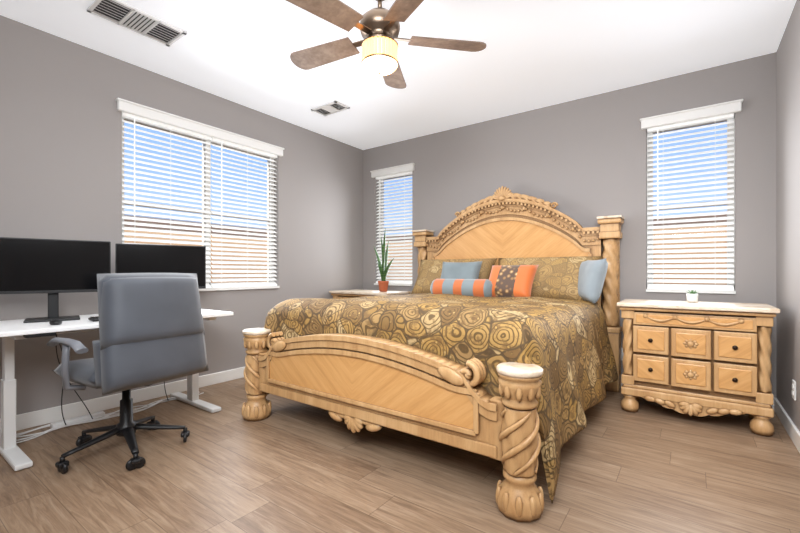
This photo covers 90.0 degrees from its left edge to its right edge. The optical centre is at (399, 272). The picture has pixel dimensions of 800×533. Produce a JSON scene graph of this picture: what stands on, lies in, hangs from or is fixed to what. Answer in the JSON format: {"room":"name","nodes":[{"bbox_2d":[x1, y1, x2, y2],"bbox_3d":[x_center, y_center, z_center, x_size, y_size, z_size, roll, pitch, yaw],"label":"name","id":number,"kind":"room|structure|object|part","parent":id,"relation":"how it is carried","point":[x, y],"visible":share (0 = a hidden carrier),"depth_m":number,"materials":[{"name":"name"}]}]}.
{"room":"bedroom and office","nodes":[
{"label":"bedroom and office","id":0,"kind":"room"},
{"bbox_2d":[0,15,362,414],"bbox_3d":[-2.001,-0.310,3.592,0.160,2.740,5.180,0,0,36],"label":"wall","id":1,"kind":"structure","parent":0,"point":[60,146],"depth_m":3.06,"materials":[{"name":"grey paint"}]},
{"bbox_2d":[16,367,244,430],"bbox_3d":[-1.930,1.008,3.540,0.016,0.105,4.860,0,0,36],"label":"baseboard","id":2,"kind":"structure","parent":1,"relation":"attached to","point":[41,417],"depth_m":3.09,"materials":[{"name":"white wood"}]},
{"bbox_2d":[115,98,283,155],"bbox_3d":[-1.748,-1.314,3.761,0.050,0.088,1.580,0,0,36],"label":"window valance","id":3,"kind":"object","parent":1,"relation":"attached to","point":[139,110],"visible":1,"depth_m":3.59,"materials":[{"name":"white wood"}]},
{"bbox_2d":[122,117,279,290],"bbox_3d":[-1.825,-0.563,3.817,0.180,1.474,1.490,0,0,36],"label":"window","id":4,"kind":"structure","parent":1,"relation":"in","point":[210,173],"depth_m":3.78,"materials":[{"name":"white"}]},
{"bbox_2d":[122,112,276,287],"bbox_3d":[-1.791,-0.576,3.792,0.070,1.448,1.474,0,0,36],"label":"window blinds","id":5,"kind":"object","parent":4,"relation":"attached to","point":[200,136],"visible":0.83,"depth_m":3.77,"materials":[{"name":"white plastic"}]},
{"bbox_2d":[0,0,796,149],"bbox_3d":[-0.245,-1.730,2.317,4.500,0.100,5.180,0,0,36],"label":"ceiling","id":6,"kind":"structure","parent":0,"point":[535,54],"depth_m":3.03,"materials":[{"name":"white paint"}]},
{"bbox_2d":[86,0,186,46],"bbox_3d":[-1.749,-1.673,2.680,0.270,0.013,0.500,0,0,36],"label":"ceiling vent","id":7,"kind":"object","parent":6,"relation":"in","point":[127,16],"visible":1,"depth_m":2.66,"materials":[{"name":"white metal"}]},
{"bbox_2d":[311,101,349,116],"bbox_3d":[-0.714,-1.673,4.104,0.360,0.013,0.200,0,0,36],"label":"ceiling vent","id":8,"kind":"object","parent":6,"relation":"in","point":[330,108],"visible":1,"depth_m":4.09,"materials":[{"name":"white metal"}]},
{"bbox_2d":[286,0,485,88],"bbox_3d":[-0.155,-1.417,2.337,1.235,0.525,1.232,0,0,36],"label":"fan","id":9,"kind":"object","parent":6,"relation":"hanging from","point":[378,27],"visible":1,"depth_m":2.28,"materials":[{"name":"brown wood"}]},
{"bbox_3d":[-0.118,-1.248,2.345,0.210,0.154,0.210,0,0,36],"label":"glass","id":10,"kind":"part","parent":9,"relation":"part of","materials":[{"name":"beige glass"}]},
{"bbox_3d":[-0.118,-1.242,2.345,0.218,0.176,0.218,0,0,36],"label":"trim","id":11,"kind":"part","parent":9,"relation":"part of","materials":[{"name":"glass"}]},
{"bbox_3d":[-0.129,-1.504,2.343,0.582,0.349,0.581,0,0,36],"label":"motor","id":12,"kind":"part","parent":9,"relation":"part of","materials":[{"name":"brown metal"}]},
{"bbox_2d":[0,377,799,532],"bbox_3d":[-0.245,1.110,2.317,4.500,0.100,5.180,0,0,36],"label":"floor","id":13,"kind":"structure","parent":0,"point":[289,466],"depth_m":2.05,"materials":[{"name":"brown wood"}]},
{"bbox_2d":[0,309,233,470],"bbox_3d":[-1.986,0.686,2.766,0.706,0.748,1.461,0,0,36],"label":"desk","id":14,"kind":"object","parent":13,"relation":"on","point":[15,456],"visible":0.79,"depth_m":2.35,"materials":[{"name":"white"}]},
{"bbox_2d":[0,237,110,322],"bbox_3d":[-2.253,0.048,2.598,0.610,0.524,0.210,0,0,-40],"label":"monitor","id":15,"kind":"object","parent":14,"relation":"on","point":[53,268],"visible":0.98,"depth_m":2.60,"materials":[{"name":"black plastic"}]},
{"bbox_2d":[49,319,61,324],"bbox_3d":[-2.044,0.299,2.375,0.058,0.034,0.100,0,0,-44],"label":"mouse","id":16,"kind":"object","parent":14,"relation":"on","point":[55,322],"visible":0.92,"depth_m":2.35,"materials":[{"name":"black plastic"}]},
{"bbox_2d":[88,316,98,321],"bbox_3d":[-1.849,0.300,2.678,0.130,0.020,0.360,0,0,42],"label":"keyboard","id":17,"kind":"object","parent":14,"relation":"on","point":[95,318],"visible":0.19,"depth_m":2.54,"materials":[{"name":"black plastic"}]},
{"bbox_2d":[115,243,205,288],"bbox_3d":[-1.861,0.048,3.139,0.610,0.524,0.210,0,0,-32],"label":"monitor","id":18,"kind":"object","parent":14,"relation":"on","point":[139,258],"visible":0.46,"depth_m":3.14,"materials":[{"name":"black plastic"}]},
{"bbox_2d":[46,273,208,473],"bbox_3d":[-1.587,0.532,2.358,0.747,1.056,0.670,0,0,30],"label":"office chair","id":19,"kind":"object","parent":13,"relation":"on","point":[151,329],"visible":1,"depth_m":2.13,"materials":[{"name":"leather"},{"name":"black plastic"},{"name":"silver plastic"}]},
{"bbox_2d":[329,289,411,298],"bbox_3d":[-0.361,0.645,4.879,0.910,0.830,0.510,0,0,36],"label":"nightstand","id":20,"kind":"object","parent":13,"relation":"on","point":[342,294],"visible":0.04,"depth_m":4.74,"materials":[{"name":"brown wood"}]},
{"bbox_2d":[374,231,393,291],"bbox_3d":[-0.197,-0.152,4.731,0.245,0.760,0.202,0,0,36],"label":"snake plant","id":21,"kind":"object","parent":20,"relation":"on","point":[383,283],"visible":1,"depth_m":4.70,"materials":[{"name":"green plant"}]},
{"bbox_3d":[-0.196,0.166,4.716,0.132,0.125,0.132,0,0,36],"label":"pot","id":22,"kind":"part","parent":21,"relation":"part of","materials":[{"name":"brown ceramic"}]},
{"bbox_2d":[242,186,624,522],"bbox_3d":[0.417,0.079,3.277,2.226,1.962,2.497,0,0,36],"label":"bed","id":23,"kind":"object","parent":13,"relation":"on","point":[496,333],"visible":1,"depth_m":2.41,"materials":[{"name":"brown wood"}]},
{"bbox_2d":[256,292,618,504],"bbox_3d":[0.335,0.609,3.167,2.242,0.861,1.909,0,0,36],"label":"comforter","id":24,"kind":"object","parent":23,"relation":"on","point":[563,334],"depth_m":2.27,"materials":[{"name":"brown fabric"}]},
{"bbox_2d":[435,260,482,298],"bbox_3d":[0.593,0.070,4.032,0.451,0.362,0.247,0,0,36],"label":"pillow","id":25,"kind":"object","parent":23,"relation":"on","point":[450,270],"depth_m":3.98,"materials":[{"name":"blue fabric"}]},
{"bbox_2d":[482,264,538,301],"bbox_3d":[0.995,0.090,3.615,0.460,0.360,0.160,0,-30,42],"label":"pillow","id":26,"kind":"object","parent":23,"relation":"on","point":[506,281],"depth_m":3.53,"materials":[{"name":"orange fabric"}]},
{"bbox_2d":[572,258,608,303],"bbox_3d":[1.614,0.070,3.413,0.318,0.367,0.384,0,0,36],"label":"pillow","id":27,"kind":"object","parent":23,"relation":"on","point":[588,274],"depth_m":3.31,"materials":[{"name":"blue fabric"}]},
{"bbox_2d":[617,299,779,436],"bbox_3d":[2.160,0.645,2.973,0.910,0.830,0.510,0,0,36],"label":"nightstand","id":28,"kind":"object","parent":13,"relation":"on","point":[700,358],"visible":0.98,"depth_m":2.76,"materials":[{"name":"brown wood"}]},
{"bbox_2d":[686,290,697,301],"bbox_3d":[2.230,0.182,3.051,0.086,0.093,0.086,0,0,36],"label":"succulent plant","id":29,"kind":"object","parent":28,"relation":"on","point":[691,296],"visible":1,"depth_m":3.03,"materials":[{"name":"white plant"}]},
{"bbox_2d":[363,52,775,396],"bbox_3d":[1.230,-0.310,4.347,4.180,2.740,0.160,0,0,36],"label":"wall","id":30,"kind":"structure","parent":0,"point":[582,162],"depth_m":3.74,"materials":[{"name":"grey paint"}]},
{"bbox_2d":[370,163,414,177],"bbox_3d":[-0.106,-1.314,5.188,0.700,0.088,0.050,0,0,36],"label":"valance","id":31,"kind":"object","parent":30,"relation":"attached to","point":[393,170],"visible":0.96,"depth_m":5.16,"materials":[{"name":"white wood"}]},
{"bbox_2d":[374,174,411,285],"bbox_3d":[-0.050,-0.563,5.265,0.610,1.474,0.180,0,0,36],"label":"window","id":32,"kind":"structure","parent":30,"relation":"in","point":[393,284],"depth_m":5.30,"materials":[{"name":"white"}]},
{"bbox_2d":[376,171,411,283],"bbox_3d":[-0.075,-0.576,5.230,0.594,1.448,0.070,0,0,36],"label":"window blinds","id":33,"kind":"object","parent":32,"relation":"attached to","point":[404,271],"visible":0.75,"depth_m":5.21,"materials":[{"name":"white plastic"}]},
{"bbox_2d":[646,113,735,293],"bbox_3d":[2.474,-0.563,3.431,0.610,1.474,0.180,0,0,36],"label":"window","id":34,"kind":"structure","parent":30,"relation":"in","point":[695,176],"depth_m":3.44,"materials":[{"name":"white"}]},
{"bbox_2d":[647,113,733,290],"bbox_3d":[2.449,-0.576,3.396,0.594,1.448,0.070,0,0,36],"label":"blinds","id":35,"kind":"object","parent":34,"relation":"attached to","point":[657,217],"visible":0.98,"depth_m":3.39,"materials":[{"name":"white plastic"}]},
{"bbox_2d":[640,99,743,129],"bbox_3d":[2.418,-1.314,3.354,0.700,0.088,0.050,0,0,36],"label":"valance","id":36,"kind":"object","parent":30,"relation":"attached to","point":[719,109],"visible":0.96,"depth_m":3.33,"materials":[{"name":"white wood"}]},
{"bbox_2d":[776,0,799,430],"bbox_3d":[1.510,-0.310,1.041,0.160,2.740,5.180,0,0,36],"label":"wall","id":37,"kind":"structure","parent":0,"point":[788,208],"depth_m":2.68,"materials":[{"name":"grey paint"}]},
{"bbox_2d":[774,397,799,452],"bbox_3d":[1.439,1.008,1.093,0.016,0.105,4.860,0,0,36],"label":"baseboard","id":38,"kind":"structure","parent":37,"relation":"attached to","point":[791,429],"depth_m":2.62,"materials":[{"name":"white wood"}]},
{"bbox_2d":[792,379,795,400],"bbox_3d":[2.475,0.740,2.515,0.012,0.118,0.075,0,0,36],"label":"electrical outlet","id":39,"kind":"object","parent":37,"relation":"attached to","point":[793,389],"visible":1,"depth_m":2.50,"materials":[{"name":"white plastic"}]}
]}

